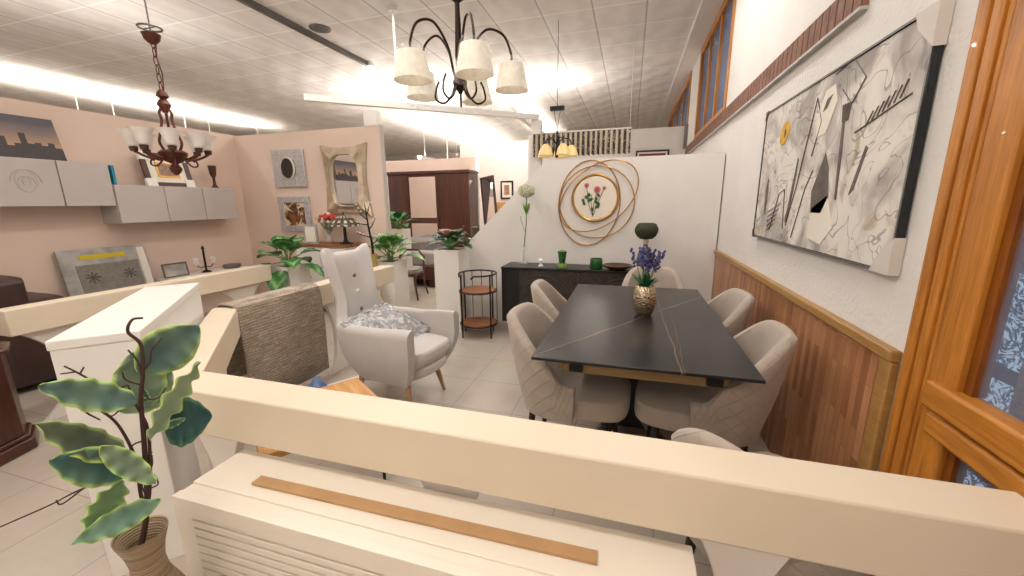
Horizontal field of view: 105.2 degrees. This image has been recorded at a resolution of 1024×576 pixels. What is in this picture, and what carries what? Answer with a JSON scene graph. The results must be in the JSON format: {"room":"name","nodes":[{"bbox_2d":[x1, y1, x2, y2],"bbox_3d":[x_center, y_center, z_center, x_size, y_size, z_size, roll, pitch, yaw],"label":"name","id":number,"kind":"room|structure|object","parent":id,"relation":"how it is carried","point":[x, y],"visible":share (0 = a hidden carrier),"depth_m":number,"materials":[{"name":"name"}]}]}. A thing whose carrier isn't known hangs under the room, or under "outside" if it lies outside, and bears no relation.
{"room":"store","nodes":[
{"label":"store","id":0,"kind":"room"},
{"bbox_2d":[0,97,257,312],"bbox_3d":[-5.030,-0.353,2.928,0.120,2.450,6.770,3,13,16],"label":"wall","id":1,"kind":"structure","parent":0,"point":[29,236],"depth_m":4.37,"materials":[{"name":"pink paint"}]},
{"bbox_2d":[0,156,115,206],"bbox_3d":[-4.660,-0.909,3.333,0.306,0.435,1.870,3,13,16],"label":"upper cabinet","id":2,"kind":"object","parent":1,"relation":"attached to","point":[24,182],"visible":1,"depth_m":3.74,"materials":[{"name":"grey paint"}]},
{"bbox_2d":[0,113,66,160],"bbox_3d":[-4.670,-1.345,3.384,0.124,0.404,1.100,3,13,16],"label":"picture","id":3,"kind":"object","parent":2,"relation":"on","point":[20,136],"visible":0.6,"depth_m":3.70,"materials":[{"name":"paper"}]},
{"bbox_2d":[100,184,237,223],"bbox_3d":[-4.201,-1.050,4.893,0.299,0.413,1.350,3,13,16],"label":"upper cabinet","id":4,"kind":"object","parent":1,"relation":"attached to","point":[134,203],"visible":1,"depth_m":4.68,"materials":[{"name":"grey paint"}]},
{"bbox_2d":[108,165,116,184],"bbox_3d":[-4.357,-1.216,4.221,0.200,0.200,0.024,3,13,16],"label":"upright book","id":5,"kind":"object","parent":4,"relation":"on","point":[110,167],"visible":0.36,"depth_m":4.19,"materials":[{"name":"teal paper"}]},
{"bbox_2d":[135,150,195,186],"bbox_3d":[-4.217,-1.440,4.785,0.125,0.405,0.530,3,13,16],"label":"picture","id":6,"kind":"object","parent":4,"relation":"on","point":[161,175],"visible":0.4,"depth_m":4.73,"materials":[{"name":"white paper"}]},
{"bbox_2d":[157,164,177,175],"bbox_3d":[-4.210,-1.439,4.783,0.005,0.140,0.200,-9,9,19],"label":"print","id":7,"kind":"object","parent":6,"relation":"attached to","point":[162,170],"depth_m":4.75},
{"bbox_2d":[207,165,218,187],"bbox_3d":[-4.016,-1.494,5.268,0.100,0.290,0.098,3,13,16],"label":"goblet","id":8,"kind":"object","parent":4,"relation":"on","point":[212,169],"visible":0.86,"depth_m":5.24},
{"bbox_2d":[110,515,185,575],"bbox_3d":[-0.968,0.940,1.089,0.216,0.620,0.216,3,13,16],"label":"vase","id":9,"kind":"object","parent":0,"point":[142,548],"depth_m":1.03,"materials":[{"name":"wicker"}]},
{"bbox_2d":[234,125,387,293],"bbox_3d":[-2.862,-0.966,5.654,2.450,2.440,0.060,3,13,16],"label":"wall","id":10,"kind":"structure","parent":0,"point":[260,193],"depth_m":5.55,"materials":[{"name":"pink paint"}]},
{"bbox_2d":[271,148,307,186],"bbox_3d":[-3.149,-1.687,5.525,0.556,0.515,0.076,3,13,16],"label":"framed picture","id":11,"kind":"object","parent":10,"relation":"attached to","point":[289,170],"visible":1,"depth_m":5.50,"materials":[{"name":"silver metal"}]},
{"bbox_2d":[281,158,292,177],"bbox_3d":[-3.158,-1.680,5.494,0.204,0.276,0.010,3,13,16],"label":"print","id":12,"kind":"object","parent":11,"relation":"attached to","point":[286,163],"depth_m":5.49,"materials":[{"name":"black paper"}]},
{"bbox_2d":[278,196,311,231],"bbox_3d":[-3.130,-1.068,5.667,0.545,0.505,0.056,3,13,16],"label":"framed picture","id":13,"kind":"object","parent":10,"relation":"attached to","point":[295,211],"visible":0.83,"depth_m":5.65,"materials":[{"name":"silver metal"}]},
{"bbox_2d":[284,203,305,224],"bbox_3d":[-3.131,-1.067,5.661,0.360,0.320,0.008,3,13,16],"label":"print","id":14,"kind":"object","parent":13,"relation":"attached to","point":[294,213],"depth_m":5.66,"materials":[{"name":"brown paper"}]},
{"bbox_2d":[319,142,372,215],"bbox_3d":[-2.253,-1.448,5.277,0.740,0.950,0.090,3,13,16],"label":"framed mirror","id":15,"kind":"object","parent":10,"relation":"attached to","point":[345,168],"visible":0.98,"depth_m":5.27,"materials":[{"name":"beige wood"}]},
{"bbox_2d":[331,155,358,205],"bbox_3d":[-2.247,-1.453,5.298,0.456,0.686,0.008,3,13,16],"label":"mirror glass","id":16,"kind":"object","parent":15,"relation":"attached to","point":[344,177],"depth_m":5.30,"materials":[{"name":"white"}]},
{"bbox_2d":[363,110,380,125],"bbox_3d":[-1.813,-2.193,5.080,0.180,0.180,0.110,3,13,16],"label":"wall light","id":17,"kind":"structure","parent":10,"relation":"attached to","point":[372,117],"depth_m":5.03,"materials":[{"name":"white paint"}]},
{"bbox_2d":[379,124,391,253],"bbox_3d":[-1.678,-0.909,5.308,0.020,2.450,0.068,3,13,16],"label":"trim","id":18,"kind":"structure","parent":10,"relation":"attached to","point":[381,133],"depth_m":5.18,"materials":[{"name":"grey paint"}]},
{"bbox_2d":[0,0,700,155],"bbox_3d":[-4.846,-3.665,6.535,14.680,0.100,23.000,3,13,16],"label":"ceiling","id":19,"kind":"structure","parent":0,"point":[229,63],"depth_m":6.04,"materials":[{"name":"paint"}]},
{"bbox_2d":[116,0,216,174],"bbox_3d":[-2.282,-1.734,2.445,0.482,1.984,0.482,6,14,27],"label":"chandelier","id":20,"kind":"object","parent":19,"relation":"hanging from","point":[134,136],"visible":1,"depth_m":2.53,"materials":[{"name":"brown metal"}]},
{"bbox_2d":[236,0,373,69],"bbox_3d":[-2.682,-3.230,4.879,0.140,0.090,2.950,3,13,16],"label":"track rail","id":21,"kind":"object","parent":19,"relation":"attached to","point":[367,65],"visible":1,"depth_m":4.97,"materials":[{"name":"grey metal"}]},
{"bbox_2d":[309,24,330,32],"bbox_3d":[-2.434,-3.287,4.968,0.260,0.020,0.260,3,13,16],"label":"ceiling speaker","id":22,"kind":"object","parent":19,"relation":"attached to","point":[319,28],"visible":1,"depth_m":4.93,"materials":[{"name":"grey metal"}]},
{"bbox_2d":[388,6,396,63],"bbox_3d":[-1.361,-2.912,4.533,0.100,0.588,0.100,3,13,16],"label":"pole","id":23,"kind":"object","parent":19,"relation":"hanging from","point":[392,9],"visible":0.95,"depth_m":4.50,"materials":[{"name":"white metal"}]},
{"bbox_2d":[394,0,527,107],"bbox_3d":[-0.242,-1.706,1.643,0.622,1.738,0.607,3,13,16],"label":"chandelier","id":24,"kind":"object","parent":19,"relation":"hanging from","point":[474,68],"visible":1,"depth_m":1.72,"materials":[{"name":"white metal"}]},
{"bbox_2d":[490,82,516,111],"bbox_3d":[-0.185,-3.848,7.964,0.120,0.250,1.750,3,13,16],"label":"fluorescent light","id":25,"kind":"object","parent":19,"relation":"hanging from","point":[498,99],"visible":0.75,"depth_m":7.83,"materials":[{"name":"white paint"}]},
{"bbox_2d":[538,20,577,157],"bbox_3d":[0.586,-2.509,5.000,0.541,1.619,0.522,3,13,16],"label":"chandelier","id":26,"kind":"object","parent":19,"relation":"hanging from","point":[563,151],"visible":1,"depth_m":5.01,"materials":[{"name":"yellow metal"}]},
{"bbox_2d":[531,33,634,157],"bbox_3d":[0.930,-2.596,5.274,1.370,1.571,0.142,3,13,16],"label":"railing","id":27,"kind":"object","parent":19,"relation":"hanging from","point":[609,141],"visible":0.81,"depth_m":5.32,"materials":[{"name":"white paint"}]},
{"bbox_2d":[0,279,768,575],"bbox_3d":[-4.620,-0.001,7.277,15.070,0.100,23.000,3,13,16],"label":"floor","id":28,"kind":"structure","parent":0,"point":[479,374],"depth_m":2.23,"materials":[{"name":"tile"}]},
{"bbox_2d":[0,341,39,466],"bbox_3d":[-3.265,0.718,2.165,0.670,0.645,0.670,-1,12,-3],"label":"base cabinet","id":29,"kind":"object","parent":28,"relation":"on","point":[18,437],"visible":0.94,"depth_m":2.33,"materials":[{"name":"brown wood"}]},
{"bbox_2d":[0,275,64,388],"bbox_3d":[-4.439,0.438,2.854,1.047,0.924,1.544,3,13,16],"label":"leather sofa","id":30,"kind":"object","parent":28,"relation":"on","point":[29,360],"visible":0.52,"depth_m":3.10,"materials":[{"name":"brown leather"}]},
{"bbox_2d":[0,275,28,307],"bbox_3d":[-4.340,0.038,3.131,0.950,0.265,0.400,3,13,16],"label":"pillow","id":31,"kind":"object","parent":30,"relation":"on","point":[13,292],"depth_m":3.05,"materials":[{"name":"brown leather"}]},
{"bbox_2d":[53,244,154,296],"bbox_3d":[-4.433,0.057,4.392,0.191,1.022,0.760,3,13,16],"label":"canvas","id":32,"kind":"object","parent":28,"relation":"on","point":[83,271],"visible":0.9,"depth_m":4.29,"materials":[{"name":"grey paint"}]},
{"bbox_2d":[0,317,211,575],"bbox_3d":[-0.962,0.664,1.033,0.230,1.183,0.372,3,13,16],"label":"potted plant","id":33,"kind":"object","parent":28,"relation":"on","point":[90,457],"visible":1,"depth_m":0.98,"materials":[{"name":"plant"}]},
{"bbox_2d":[45,283,204,575],"bbox_3d":[-1.740,0.564,1.958,0.250,1.000,1.050,-7,14,-28],"label":"plinth","id":34,"kind":"object","parent":28,"relation":"on","point":[99,344],"visible":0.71,"depth_m":1.56,"materials":[{"name":"white paint"}]},
{"bbox_2d":[0,264,271,421],"bbox_3d":[-2.970,0.342,3.466,0.140,0.818,1.940,3,13,16],"label":"railing","id":35,"kind":"object","parent":28,"relation":"on","point":[42,321],"visible":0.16,"depth_m":2.81,"materials":[{"name":"beige paint"}]},
{"bbox_2d":[158,308,240,475],"bbox_3d":[-1.535,0.632,2.064,0.140,0.818,1.204,-7,14,-28],"label":"railing","id":36,"kind":"object","parent":28,"relation":"on","point":[220,330],"visible":0.26,"depth_m":1.91,"materials":[{"name":"beige paint"}]},
{"bbox_2d":[154,266,246,281],"bbox_3d":[-4.091,0.072,5.295,0.360,0.590,1.040,3,13,16],"label":"console","id":37,"kind":"object","parent":28,"relation":"on","point":[157,279],"visible":0.14,"depth_m":5.11,"materials":[{"name":"white paint"}]},
{"bbox_2d":[161,261,189,277],"bbox_3d":[-4.188,-0.227,4.874,0.043,0.170,0.280,3,13,16],"label":"picture","id":38,"kind":"object","parent":37,"relation":"on","point":[170,270],"visible":1,"depth_m":4.87,"materials":[{"name":"grey metal"}]},
{"bbox_2d":[197,246,213,272],"bbox_3d":[-4.077,-0.386,5.190,0.120,0.350,0.288,3,13,16],"label":"candelabrum","id":39,"kind":"object","parent":37,"relation":"on","point":[202,247],"visible":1,"depth_m":5.18,"materials":[{"name":"brown metal"}]},
{"bbox_2d":[222,263,240,268],"bbox_3d":[-3.973,-0.316,5.558,0.220,0.055,0.217,3,13,16],"label":"tin","id":40,"kind":"object","parent":37,"relation":"on","point":[229,265],"visible":1,"depth_m":5.49,"materials":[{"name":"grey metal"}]},
{"bbox_2d":[256,235,324,290],"bbox_3d":[-2.586,-0.065,4.609,0.781,1.119,0.762,3,13,16],"label":"potted plant","id":41,"kind":"object","parent":28,"relation":"on","point":[293,272],"visible":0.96,"depth_m":4.44,"materials":[{"name":"green plant"}]},
{"bbox_2d":[213,265,394,374],"bbox_3d":[-1.562,0.346,3.378,0.140,0.818,1.806,3,13,16],"label":"railing","id":42,"kind":"object","parent":28,"relation":"on","point":[384,274],"visible":0.18,"depth_m":3.44,"materials":[{"name":"beige paint"}]},
{"bbox_2d":[215,283,328,384],"bbox_3d":[-1.707,0.379,2.872,0.214,0.712,0.708,3,13,16],"label":"upholstered chair back","id":43,"kind":"object","parent":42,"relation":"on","point":[282,339],"visible":0.91,"depth_m":2.79,"materials":[{"name":"fabric"}]},
{"bbox_2d":[255,378,385,479],"bbox_3d":[-0.968,0.823,2.002,0.560,0.440,0.500,-11,16,-39],"label":"side table","id":44,"kind":"object","parent":28,"relation":"on","point":[355,386],"visible":0.18,"depth_m":2.15,"materials":[{"name":"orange wood"}]},
{"bbox_2d":[309,376,326,387],"bbox_3d":[-1.468,0.757,2.963,0.207,0.190,0.172,3,13,16],"label":"plastic bag","id":45,"kind":"object","parent":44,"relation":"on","point":[317,382],"visible":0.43,"depth_m":2.93,"materials":[{"name":"blue plastic"}]},
{"bbox_2d":[296,241,364,307],"bbox_3d":[-2.493,-0.153,5.441,0.860,0.935,0.406,3,13,16],"label":"base cabinet","id":46,"kind":"object","parent":28,"relation":"on","point":[333,246],"visible":0.1,"depth_m":5.25,"materials":[{"name":"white wood"}]},
{"bbox_2d":[303,224,318,243],"bbox_3d":[-2.703,-0.724,5.262,0.220,0.260,0.024,3,13,16],"label":"picture frame","id":47,"kind":"object","parent":46,"relation":"on","point":[310,231],"visible":0.93,"depth_m":5.25,"materials":[{"name":"silver metal"}]},
{"bbox_2d":[305,227,315,241],"bbox_3d":[-2.706,-0.722,5.253,0.160,0.200,0.004,3,13,16],"label":"photo","id":48,"kind":"object","parent":47,"relation":"attached to","point":[310,232],"depth_m":5.25},
{"bbox_2d":[315,212,336,234],"bbox_3d":[-2.518,-0.827,5.365,0.358,0.414,0.249,3,13,16],"label":"flowers","id":49,"kind":"object","parent":46,"relation":"on","point":[322,219],"visible":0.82,"depth_m":5.29,"materials":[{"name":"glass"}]},
{"bbox_2d":[327,212,360,244],"bbox_3d":[-2.213,-0.794,5.175,0.410,0.425,0.410,3,13,16],"label":"glass lamp","id":50,"kind":"object","parent":46,"relation":"on","point":[344,221],"visible":0.97,"depth_m":5.06,"materials":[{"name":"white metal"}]},
{"bbox_2d":[355,201,383,301],"bbox_3d":[-1.641,-0.254,4.576,0.307,1.481,0.169,-1,12,-3],"label":"vase","id":51,"kind":"object","parent":28,"relation":"on","point":[373,255],"visible":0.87,"depth_m":4.50,"materials":[{"name":"yellow ceramic"}]},
{"bbox_2d":[320,243,458,401],"bbox_3d":[-0.924,0.266,2.951,0.876,1.148,0.620,5,13,24],"label":"armchair","id":52,"kind":"object","parent":28,"relation":"on","point":[396,357],"visible":0.96,"depth_m":2.83,"materials":[{"name":"grey fabric"}]},
{"bbox_2d":[341,303,427,333],"bbox_3d":[-0.929,0.291,2.932,0.453,0.247,0.507,3,13,18],"label":"cushion","id":53,"kind":"object","parent":52,"relation":"on","point":[391,320],"visible":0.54,"depth_m":2.91,"materials":[{"name":"white fabric"}]},
{"bbox_2d":[414,331,448,369],"bbox_3d":[-0.814,0.435,2.938,0.640,0.155,0.450,5,13,24],"label":"seat cushion","id":54,"kind":"object","parent":52,"relation":"on","point":[431,347],"depth_m":2.81,"materials":[{"name":"grey fabric"}]},
{"bbox_2d":[368,233,425,306],"bbox_3d":[-1.493,-0.157,5.023,0.818,1.099,0.738,0,12,1],"label":"potted plant","id":55,"kind":"object","parent":28,"relation":"on","point":[396,293],"visible":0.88,"depth_m":4.89,"materials":[{"name":"green plant"}]},
{"bbox_2d":[390,211,415,289],"bbox_3d":[-1.838,-0.628,6.628,0.611,1.343,0.683,-10,15,-37],"label":"potted plant","id":56,"kind":"object","parent":28,"relation":"on","point":[395,216],"visible":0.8,"depth_m":6.54,"materials":[{"name":"green plant"}]},
{"bbox_2d":[399,249,428,300],"bbox_3d":[-1.649,-0.222,6.189,0.507,0.740,0.551,1,12,6],"label":"wooden chair","id":57,"kind":"object","parent":28,"relation":"on","point":[413,271],"visible":0.52,"depth_m":6.12,"materials":[{"name":"brown wood"}]},
{"bbox_2d":[411,237,445,286],"bbox_3d":[-2.179,-0.551,7.483,1.980,0.836,0.900,3,13,16],"label":"bed","id":58,"kind":"object","parent":28,"relation":"on","point":[420,243],"visible":0.26,"depth_m":6.93,"materials":[{"name":"brown wood"}]},
{"bbox_2d":[411,237,445,249],"bbox_3d":[-1.760,-0.840,7.399,1.000,0.286,0.600,3,13,16],"label":"duvet","id":59,"kind":"object","parent":58,"relation":"on","point":[420,243],"depth_m":7.09,"materials":[{"name":"white fabric"}]},
{"bbox_2d":[387,169,478,246],"bbox_3d":[-1.559,-1.272,7.883,1.770,2.060,0.499,3,13,16],"label":"wardrobe","id":60,"kind":"object","parent":28,"relation":"on","point":[437,199],"visible":0.62,"depth_m":7.56,"materials":[{"name":"brown wood"}]},
{"bbox_2d":[172,449,696,575],"bbox_3d":[-0.283,0.925,1.146,1.475,0.610,0.236,3,13,16],"label":"radiator cover","id":61,"kind":"object","parent":28,"relation":"on","point":[228,525],"depth_m":1.07,"materials":[{"name":"white paint"}]},
{"bbox_2d":[426,228,474,331],"bbox_3d":[-0.675,-0.103,4.554,0.553,1.175,0.532,3,13,16],"label":"potted plant","id":62,"kind":"object","parent":28,"relation":"on","point":[451,260],"visible":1,"depth_m":4.43,"materials":[{"name":"green plant"}]},
{"bbox_2d":[458,269,497,338],"bbox_3d":[-0.372,0.177,4.350,0.428,0.709,0.428,3,13,16],"label":"plant stand","id":63,"kind":"object","parent":28,"relation":"on","point":[473,322],"visible":1,"depth_m":4.30,"materials":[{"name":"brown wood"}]},
{"bbox_2d":[462,286,495,293],"bbox_3d":[-0.374,0.024,4.317,0.386,0.022,0.386,3,13,16],"label":"shelf","id":64,"kind":"object","parent":63,"relation":"attached to","point":[470,289],"depth_m":4.26,"materials":[{"name":"brown wood"}]},
{"bbox_2d":[463,317,495,327],"bbox_3d":[-0.370,0.385,4.396,0.386,0.022,0.386,3,13,16],"label":"shelf","id":65,"kind":"object","parent":63,"relation":"attached to","point":[472,322],"depth_m":4.35,"materials":[{"name":"brown wood"}]},
{"bbox_2d":[476,146,513,228],"bbox_3d":[-0.314,-1.480,7.747,0.769,2.498,0.036,3,13,16],"label":"frame","id":66,"kind":"object","parent":28,"relation":"on","point":[477,150],"visible":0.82,"depth_m":7.63,"materials":[{"name":"white"}]},
{"bbox_2d":[531,119,542,175],"bbox_3d":[0.372,-1.136,5.895,0.140,2.600,0.120,3,13,16],"label":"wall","id":67,"kind":"structure","parent":28,"relation":"on","point":[536,125],"depth_m":5.66,"materials":[{"name":"white paint"}]},
{"bbox_2d":[303,93,538,119],"bbox_3d":[-0.990,-2.294,5.005,2.973,0.070,0.080,-6,13,-23],"label":"trim","id":68,"kind":"structure","parent":67,"relation":"on","point":[315,98],"depth_m":4.88,"materials":[{"name":"white paint"}]},
{"bbox_2d":[531,279,566,320],"bbox_3d":[0.476,0.394,2.935,0.669,0.874,0.539,2,13,10],"label":"dining chair","id":69,"kind":"object","parent":28,"relation":"on","point":[545,296],"visible":0.13,"depth_m":2.82,"materials":[{"name":"beige fabric"}]},
{"bbox_2d":[507,302,630,432],"bbox_3d":[0.314,0.557,2.195,0.669,0.874,0.539,4,13,20],"label":"dining chair","id":70,"kind":"object","parent":28,"relation":"on","point":[550,392],"visible":0.83,"depth_m":2.00,"materials":[{"name":"beige fabric"}]},
{"bbox_2d":[501,262,636,320],"bbox_3d":[0.744,0.143,4.308,1.690,0.760,0.370,3,13,16],"label":"sideboard","id":71,"kind":"object","parent":28,"relation":"on","point":[517,277],"visible":0.3,"depth_m":4.19,"materials":[{"name":"black paint"}]},
{"bbox_2d":[518,183,534,261],"bbox_3d":[0.161,-0.693,4.306,0.189,0.886,0.187,3,13,16],"label":"flower","id":72,"kind":"object","parent":71,"relation":"on","point":[527,188],"visible":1,"depth_m":4.21,"materials":[{"name":"white plant"}]},
{"bbox_2d":[557,250,566,267],"bbox_3d":[0.538,-0.318,4.199,0.110,0.190,0.110,3,13,16],"label":"candle holder","id":73,"kind":"object","parent":71,"relation":"on","point":[561,253],"visible":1,"depth_m":4.17,"materials":[{"name":"green glass"}]},
{"bbox_2d":[590,258,602,268],"bbox_3d":[0.884,-0.258,4.108,0.132,0.105,0.132,3,13,16],"label":"candle jar","id":74,"kind":"object","parent":71,"relation":"on","point":[595,263],"visible":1,"depth_m":4.06,"materials":[{"name":"green glass"}]},
{"bbox_2d":[603,263,631,269],"bbox_3d":[1.090,-0.218,4.054,0.300,0.045,0.300,3,13,16],"label":"shallow dish","id":75,"kind":"object","parent":71,"relation":"on","point":[613,266],"visible":1,"depth_m":4.09,"materials":[{"name":"brown wood"}]},
{"bbox_2d":[635,223,658,263],"bbox_3d":[1.342,-0.413,3.934,0.224,0.472,0.223,3,13,16],"label":"topiary ball","id":76,"kind":"object","parent":71,"relation":"on","point":[645,231],"visible":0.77,"depth_m":3.84,"materials":[{"name":"green plant"}]},
{"bbox_2d":[158,371,1023,575],"bbox_3d":[-0.088,0.798,1.229,2.495,0.818,0.140,3,13,16],"label":"railing","id":77,"kind":"object","parent":28,"relation":"on","point":[750,513],"visible":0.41,"depth_m":0.98,"materials":[{"name":"beige paint"}]},
{"bbox_2d":[531,284,765,439],"bbox_3d":[0.782,0.535,2.525,0.940,0.763,1.690,3,13,16],"label":"dining table","id":78,"kind":"object","parent":28,"relation":"on","point":[598,330],"visible":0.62,"depth_m":2.00,"materials":[{"name":"black stone"}]},
{"bbox_2d":[629,247,665,316],"bbox_3d":[0.817,-0.044,2.388,0.206,0.426,0.174,9,15,36],"label":"vase","id":79,"kind":"object","parent":78,"relation":"on","point":[644,294],"visible":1,"depth_m":2.35,"materials":[{"name":"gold metal"}]},
{"bbox_2d":[622,266,684,288],"bbox_3d":[1.192,0.295,3.351,0.539,0.874,0.669,3,13,16],"label":"dining chair","id":80,"kind":"object","parent":28,"relation":"on","point":[669,278],"visible":0.07,"depth_m":3.49,"materials":[{"name":"beige fabric"}]},
{"bbox_2d":[634,320,797,451],"bbox_3d":[0.978,0.593,1.994,0.669,0.874,0.539,4,13,20],"label":"dining chair","id":81,"kind":"object","parent":28,"relation":"on","point":[737,412],"visible":0.73,"depth_m":1.76,"materials":[{"name":"beige fabric"}]},
{"bbox_2d":[708,288,754,336],"bbox_3d":[1.209,0.444,2.668,0.669,0.874,0.539,2,13,13],"label":"dining chair","id":82,"kind":"object","parent":28,"relation":"on","point":[733,307],"visible":0.17,"depth_m":2.51,"materials":[{"name":"beige fabric"}]},
{"bbox_2d":[671,428,869,575],"bbox_3d":[0.841,0.777,1.294,0.660,0.817,0.526,-7,14,-28],"label":"dining chair","id":83,"kind":"object","parent":28,"relation":"on","point":[793,567],"visible":0.09,"depth_m":1.05,"materials":[{"name":"beige fabric"}]},
{"bbox_3d":[-0.524,-0.694,7.622,0.420,1.020,0.420,3,13,16],"label":"glass shelf","id":84,"kind":"object","parent":28,"relation":"on","visible":0},
{"bbox_2d":[480,175,496,224],"bbox_3d":[-0.446,-1.701,7.598,0.440,0.951,0.158,5,13,24],"label":"mirror","id":85,"kind":"object","parent":84,"relation":"on","point":[488,194],"visible":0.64,"depth_m":7.59,"materials":[{"name":"clear glass"}]},
{"bbox_2d":[482,178,494,222],"bbox_3d":[-0.446,-1.701,7.598,0.220,0.840,0.010,-5,1,26],"label":"mirror glass","id":86,"kind":"object","parent":85,"relation":"attached to","point":[488,184],"depth_m":7.60,"materials":[{"name":"white"}]},
{"bbox_2d":[385,153,459,160],"bbox_3d":[-1.497,-4.195,17.579,14.870,3.640,0.200,3,13,16],"label":"wall","id":87,"kind":"structure","parent":0,"point":[441,155],"depth_m":17.85,"materials":[{"name":"beige paint"}]},
{"bbox_2d":[386,157,479,228],"bbox_3d":[-1.852,-1.499,8.306,2.450,2.330,0.120,3,13,16],"label":"wall","id":88,"kind":"structure","parent":0,"point":[466,162],"depth_m":7.96,"materials":[{"name":"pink paint"}]},
{"bbox_2d":[460,140,527,229],"bbox_3d":[-0.039,-2.146,9.845,2.600,2.900,0.100,3,13,16],"label":"wall","id":89,"kind":"structure","parent":0,"point":[507,164],"depth_m":9.67,"materials":[{"name":"white paint"}]},
{"bbox_2d":[500,181,512,198],"bbox_3d":[-0.128,-2.439,9.738,0.330,0.440,0.030,3,13,16],"label":"framed picture","id":90,"kind":"object","parent":89,"relation":"attached to","point":[506,187],"visible":0.8,"depth_m":9.73},
{"bbox_2d":[464,153,724,322],"bbox_3d":[0.699,-0.470,4.459,2.918,1.903,0.100,3,13,16],"label":"wall","id":91,"kind":"structure","parent":0,"point":[681,194],"depth_m":4.20,"materials":[{"name":"white paint"}]},
{"bbox_2d":[558,159,638,244],"bbox_3d":[0.914,-0.911,4.219,0.842,0.912,0.036,3,13,16],"label":"wall decoration","id":92,"kind":"object","parent":91,"relation":"attached to","point":[595,197],"visible":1,"depth_m":4.21,"materials":[{"name":"gold metal"}]},
{"bbox_2d":[574,176,616,218],"bbox_3d":[0.895,-0.970,4.222,0.470,0.470,0.004,3,13,16],"label":"floral picture","id":93,"kind":"object","parent":92,"relation":"attached to","point":[595,197],"depth_m":4.22,"materials":[{"name":"white paper"}]},
{"bbox_2d":[528,126,684,178],"bbox_3d":[1.685,-1.536,7.427,2.820,2.700,0.100,3,13,16],"label":"wall","id":94,"kind":"structure","parent":0,"point":[671,138],"depth_m":6.91,"materials":[{"name":"white paint"}]},
{"bbox_2d":[636,149,668,155],"bbox_3d":[2.480,-2.239,6.950,0.560,0.400,0.030,3,13,16],"label":"framed picture","id":95,"kind":"object","parent":94,"relation":"attached to","point":[664,151],"visible":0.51,"depth_m":6.91},
{"bbox_2d":[666,0,978,470],"bbox_3d":[2.489,-1.452,4.798,0.200,3.640,23.000,3,13,16],"label":"wall","id":96,"kind":"structure","parent":0,"point":[880,305],"depth_m":1.90,"materials":[{"name":"white paint"}]},
{"bbox_2d":[667,71,691,126],"bbox_3d":[3.671,-3.492,8.753,0.072,1.245,4.480,3,13,16],"label":"window","id":97,"kind":"structure","parent":96,"relation":"in","point":[679,116],"depth_m":7.62,"materials":[{"name":"brown wood"}]},
{"bbox_2d":[683,124,688,148],"bbox_3d":[2.975,-2.595,6.705,0.050,0.390,0.080,3,13,16],"label":"trim","id":98,"kind":"structure","parent":96,"relation":"attached to","point":[686,125],"depth_m":6.67,"materials":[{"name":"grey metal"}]},
{"bbox_2d":[657,0,723,127],"bbox_3d":[2.263,-3.207,4.478,0.230,0.070,23.000,3,13,16],"label":"trim","id":99,"kind":"structure","parent":96,"relation":"attached to","point":[706,14],"depth_m":5.66,"materials":[{"name":"white paint"}]},
{"bbox_2d":[694,0,736,138],"bbox_3d":[2.463,-2.611,4.774,0.072,1.245,2.080,3,13,16],"label":"window","id":100,"kind":"structure","parent":96,"relation":"in","point":[715,59],"depth_m":4.65,"materials":[{"name":"brown wood"}]},
{"bbox_2d":[685,0,868,153],"bbox_3d":[2.193,-1.763,4.125,0.022,0.130,5.500,3,13,16],"label":"trim","id":101,"kind":"structure","parent":96,"relation":"attached to","point":[838,10],"depth_m":2.26,"materials":[{"name":"brown wood"}]},
{"bbox_2d":[687,5,868,153],"bbox_3d":[2.190,-1.693,4.142,0.030,0.013,5.500,3,13,16],"label":"trim","id":102,"kind":"structure","parent":96,"relation":"attached to","point":[860,9],"depth_m":2.12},
{"bbox_2d":[711,255,879,467],"bbox_3d":[1.681,0.392,2.744,0.012,0.930,2.870,3,13,16],"label":"panelling","id":103,"kind":"structure","parent":96,"relation":"attached to","point":[819,413],"depth_m":1.82,"materials":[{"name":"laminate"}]},
{"bbox_2d":[714,249,902,470],"bbox_3d":[1.666,0.377,2.729,0.035,0.965,2.900,3,13,16],"label":"trim","id":104,"kind":"structure","parent":96,"relation":"attached to","point":[890,357],"depth_m":1.36,"materials":[{"name":"brown wood"}]},
{"bbox_2d":[752,0,955,275],"bbox_3d":[1.489,-0.603,1.952,0.034,0.818,1.568,3,13,16],"label":"abstract painting","id":105,"kind":"object","parent":96,"relation":"attached to","point":[841,158],"visible":1,"depth_m":1.53,"materials":[{"name":"fabric"}]},
{"bbox_2d":[870,0,1023,575],"bbox_3d":[1.089,0.232,0.621,0.095,2.160,1.285,3,13,16],"label":"door","id":106,"kind":"structure","parent":96,"relation":"in","point":[940,425],"depth_m":1.01,"materials":[{"name":"brown wood"}]},
{"bbox_2d":[963,260,1023,487],"bbox_3d":[1.217,0.233,0.585,0.010,2.110,1.250,3,13,16],"label":"lace curtain","id":107,"kind":"object","parent":106,"relation":"attached to","point":[1010,357],"visible":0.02,"depth_m":1.07,"materials":[{"name":"white fabric"}]},
{"bbox_2d":[987,359,1023,488],"bbox_3d":[1.193,0.225,0.670,0.045,2.110,0.680,3,13,16],"label":"glass pane","id":108,"kind":"object","parent":106,"relation":"in","point":[1016,409],"visible":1,"depth_m":0.98,"materials":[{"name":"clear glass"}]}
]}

